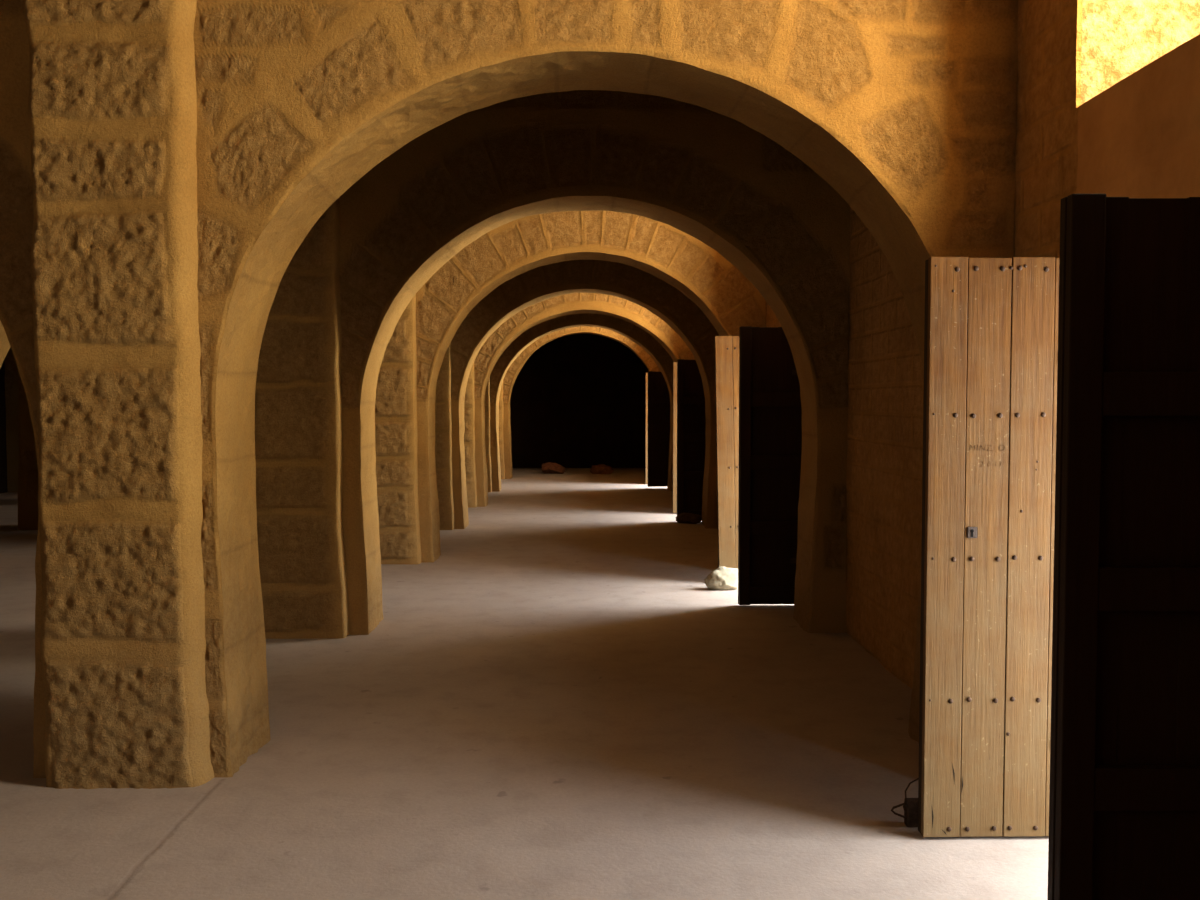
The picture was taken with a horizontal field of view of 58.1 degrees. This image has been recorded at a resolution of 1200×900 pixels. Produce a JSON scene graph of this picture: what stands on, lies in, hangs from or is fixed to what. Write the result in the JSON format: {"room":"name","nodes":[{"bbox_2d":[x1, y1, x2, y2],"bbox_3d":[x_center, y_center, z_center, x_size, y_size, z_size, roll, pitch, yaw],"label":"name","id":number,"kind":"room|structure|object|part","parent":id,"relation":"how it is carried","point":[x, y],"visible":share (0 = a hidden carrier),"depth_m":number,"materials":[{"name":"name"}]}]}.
{"room":"arched stone hall","nodes":[
{"label":"arched stone hall","id":0,"kind":"room"},
{"bbox_2d":[0,361,7,492],"bbox_3d":[-10.604,-1.287,12.080,0.400,4.700,28.400,0,3,-1],"label":"wall","id":1,"kind":"structure","parent":0,"point":[3,449],"depth_m":19.04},
{"bbox_2d":[4,313,673,491],"bbox_3d":[-4.508,-1.616,19.379,12.047,4.712,0.702,0,3,-1],"label":"wall","id":2,"kind":"structure","parent":0,"point":[661,357],"depth_m":19.23,"materials":[{"name":"stone"}]},
{"bbox_2d":[7,260,718,529],"bbox_3d":[-4.414,-1.363,13.686,12.050,4.711,0.702,0,3,-1],"label":"wall","id":3,"kind":"structure","parent":0,"point":[642,288],"depth_m":13.52,"materials":[{"name":"stone"}]},
{"bbox_2d":[0,211,765,563],"bbox_3d":[-4.366,-1.238,10.838,12.054,4.712,0.703,0,3,-1],"label":"wall","id":4,"kind":"structure","parent":0,"point":[406,478],"depth_m":10.67,"materials":[{"name":"stone"}]},
{"bbox_2d":[0,0,1017,788],"bbox_3d":[-4.266,-0.963,4.680,12.049,4.710,0.714,0,3,-1],"label":"wall","id":5,"kind":"structure","parent":0,"point":[165,165],"depth_m":4.49,"materials":[{"name":"stone"}]},
{"bbox_2d":[0,468,1048,899],"bbox_3d":[-2.505,1.155,12.323,16.600,0.200,28.400,0,3,-1],"label":"floor","id":6,"kind":"structure","parent":0,"point":[560,703],"depth_m":4.88,"materials":[{"name":"concrete"}]},
{"bbox_2d":[542,462,565,473],"bbox_3d":[-1.038,0.403,24.240,0.545,0.247,0.433,0,3,-1],"label":"stone block","id":7,"kind":"object","parent":6,"relation":"on","point":[547,468],"visible":1,"depth_m":24.10,"materials":[{"name":"brown stone"}]},
{"bbox_2d":[590,464,613,473],"bbox_3d":[0.043,0.422,24.139,0.534,0.218,0.361,0,3,-1],"label":"stone block","id":8,"kind":"object","parent":6,"relation":"on","point":[601,468],"visible":1,"depth_m":24.02,"materials":[{"name":"brown stone"}]},
{"bbox_2d":[676,513,701,523],"bbox_3d":[1.175,0.898,14.268,0.366,0.140,0.220,0,3,-1],"label":"rock","id":9,"kind":"object","parent":6,"relation":"on","point":[689,518],"visible":1,"depth_m":14.20,"materials":[{"name":"brown stone"}]},
{"bbox_2d":[704,566,737,589],"bbox_3d":[1.050,1.092,9.230,0.312,0.199,0.173,0,3,-1],"label":"rock","id":10,"kind":"object","parent":6,"relation":"on","point":[721,578],"visible":0.92,"depth_m":9.17,"materials":[{"name":"stone"}]},
{"bbox_2d":[891,778,917,826],"bbox_3d":[1.160,1.327,4.082,0.127,0.188,0.042,0,3,-1],"label":"iron bracket","id":11,"kind":"object","parent":6,"relation":"on","point":[910,805],"visible":0.76,"depth_m":4.07,"materials":[{"name":"black metal"}]},
{"bbox_3d":[1.150,1.362,4.074,0.108,0.081,0.008,0,3,-1],"label":"handle","id":12,"kind":"part","parent":11,"relation":"part of","materials":[{"name":"metal"}]},
{"bbox_2d":[255,90,849,638],"bbox_3d":[-4.311,-1.087,7.482,12.052,4.709,0.683,0,3,-1],"label":"wall","id":13,"kind":"structure","parent":0,"point":[338,304],"depth_m":7.32,"materials":[{"name":"stone"}]},
{"bbox_2d":[510,334,648,467],"bbox_3d":[-4.624,-1.914,26.218,12.030,4.700,0.300,0,3,-1],"label":"wall","id":14,"kind":"structure","parent":0,"point":[578,401],"depth_m":26.18,"materials":[{"name":"black"}]},
{"bbox_2d":[464,293,694,507],"bbox_3d":[-4.462,-1.492,16.582,12.050,4.711,0.703,0,3,-1],"label":"wall","id":15,"kind":"structure","parent":0,"point":[506,333],"depth_m":16.43,"materials":[{"name":"stone"}]},
{"bbox_2d":[499,326,660,478],"bbox_3d":[-4.562,-1.758,22.575,12.049,4.711,0.703,0,3,-1],"label":"wall","id":16,"kind":"structure","parent":0,"point":[505,450],"depth_m":22.43,"materials":[{"name":"stone"}]},
{"bbox_2d":[766,0,1199,688],"bbox_3d":[2.018,-1.296,12.290,0.814,4.700,28.400,0,3,-1],"label":"wall","id":17,"kind":"structure","parent":0,"point":[1108,91],"depth_m":4.37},
{"bbox_2d":[645,373,647,483],"bbox_3d":[1.186,-0.423,21.026,0.600,2.158,0.087,0,3,-1],"label":"door leaf","id":18,"kind":"structure","parent":17,"relation":"in","point":[646,374],"depth_m":21.02,"materials":[{"name":"brown wood"}]},
{"bbox_2d":[648,371,669,486],"bbox_3d":[1.194,-0.386,19.977,0.618,2.131,0.087,0,3,-1],"label":"door leaf","id":19,"kind":"structure","parent":17,"relation":"in","point":[658,393],"depth_m":19.98,"materials":[{"name":"brown wood"}]},
{"bbox_3d":[1.225,0.613,20.020,0.505,0.110,0.031,0,3,-1],"label":"cross rail","id":20,"kind":"part","parent":19,"relation":"part of","materials":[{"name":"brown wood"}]},
{"bbox_3d":[1.225,0.094,19.997,0.505,0.110,0.031,0,3,-1],"label":"cross rail","id":21,"kind":"part","parent":19,"relation":"part of","materials":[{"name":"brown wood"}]},
{"bbox_3d":[1.225,-0.905,19.952,0.505,0.110,0.031,0,3,-1],"label":"cross rail","id":22,"kind":"part","parent":19,"relation":"part of","materials":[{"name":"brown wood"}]},
{"bbox_3d":[1.225,-0.416,19.974,0.505,0.110,0.031,0,3,-1],"label":"cross rail","id":23,"kind":"part","parent":19,"relation":"part of","materials":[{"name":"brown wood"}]},
{"bbox_2d":[673,362,676,512],"bbox_3d":[1.311,-0.176,15.453,0.535,2.158,0.087,0,3,-1],"label":"door leaf","id":24,"kind":"structure","parent":17,"relation":"in","point":[674,363],"depth_m":15.43,"materials":[{"name":"brown wood"}]},
{"bbox_2d":[677,359,705,515],"bbox_3d":[1.313,-0.138,14.383,0.568,2.131,0.087,0,3,-1],"label":"door leaf","id":25,"kind":"structure","parent":17,"relation":"in","point":[691,418],"depth_m":14.38,"materials":[{"name":"brown wood"}]},
{"bbox_3d":[1.343,0.862,14.426,0.455,0.110,0.031,0,3,-1],"label":"cross rail","id":26,"kind":"part","parent":25,"relation":"part of","materials":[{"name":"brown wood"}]},
{"bbox_3d":[1.343,0.342,14.403,0.455,0.110,0.031,0,3,-1],"label":"cross rail","id":27,"kind":"part","parent":25,"relation":"part of","materials":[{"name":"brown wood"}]},
{"bbox_3d":[1.343,-0.657,14.359,0.455,0.110,0.031,0,3,-1],"label":"cross rail","id":28,"kind":"part","parent":25,"relation":"part of","materials":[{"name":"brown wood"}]},
{"bbox_3d":[1.343,-0.168,14.381,0.455,0.110,0.031,0,3,-1],"label":"cross rail","id":29,"kind":"part","parent":25,"relation":"part of","materials":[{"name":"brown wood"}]},
{"bbox_2d":[714,336,738,568],"bbox_3d":[1.341,0.085,9.498,0.625,2.178,0.087,-1,3,-1],"label":"door leaf","id":30,"kind":"structure","parent":17,"relation":"in","point":[726,348],"depth_m":9.47,"materials":[{"name":"brown wood"}]},
{"bbox_2d":[738,326,801,604],"bbox_3d":[1.392,0.128,8.430,0.608,2.174,0.087,0,3,-1],"label":"door leaf","id":31,"kind":"structure","parent":17,"relation":"in","point":[770,409],"depth_m":8.43,"materials":[{"name":"brown wood"}]},
{"bbox_3d":[1.423,1.126,8.473,0.495,0.110,0.031,0,3,-1],"label":"cross rail","id":32,"kind":"part","parent":31,"relation":"part of","materials":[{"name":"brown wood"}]},
{"bbox_3d":[1.423,0.606,8.450,0.495,0.110,0.031,0,3,-1],"label":"cross rail","id":33,"kind":"part","parent":31,"relation":"part of","materials":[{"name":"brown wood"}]},
{"bbox_3d":[1.423,-0.393,8.405,0.495,0.110,0.031,0,3,-1],"label":"cross rail","id":34,"kind":"part","parent":31,"relation":"part of","materials":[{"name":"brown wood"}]},
{"bbox_3d":[1.423,0.097,8.427,0.495,0.110,0.031,0,3,-1],"label":"cross rail","id":35,"kind":"part","parent":31,"relation":"part of","materials":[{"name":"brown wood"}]},
{"bbox_2d":[918,257,1059,836],"bbox_3d":[1.478,0.361,3.924,0.597,2.106,0.087,0,3,-1],"label":"door leaf","id":36,"kind":"structure","parent":17,"relation":"in","point":[991,326],"depth_m":3.90,"materials":[{"name":"brown wood"}]},
{"bbox_3d":[1.343,0.298,3.896,0.036,0.040,0.003,0,3,-1],"label":"keyhole plate","id":37,"kind":"part","parent":36,"relation":"part of","materials":[{"name":"metal"}]},
{"bbox_2d":[1048,194,1199,899],"bbox_3d":[1.476,0.416,2.728,0.630,2.102,0.087,0,3,0],"label":"door leaf","id":38,"kind":"structure","parent":17,"relation":"in","point":[1124,796],"depth_m":2.73,"materials":[{"name":"brown wood"}]},
{"bbox_3d":[1.507,0.859,2.746,0.517,0.110,0.031,0,3,0],"label":"cross rail","id":39,"kind":"part","parent":38,"relation":"part of","materials":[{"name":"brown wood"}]},
{"bbox_3d":[1.507,0.350,2.723,0.517,0.110,0.031,0,3,0],"label":"cross rail","id":40,"kind":"part","parent":38,"relation":"part of","materials":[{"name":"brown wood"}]},
{"bbox_3d":[1.507,-0.140,2.701,0.517,0.110,0.031,0,3,0],"label":"cross rail","id":41,"kind":"part","parent":38,"relation":"part of","materials":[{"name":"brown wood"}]}
]}

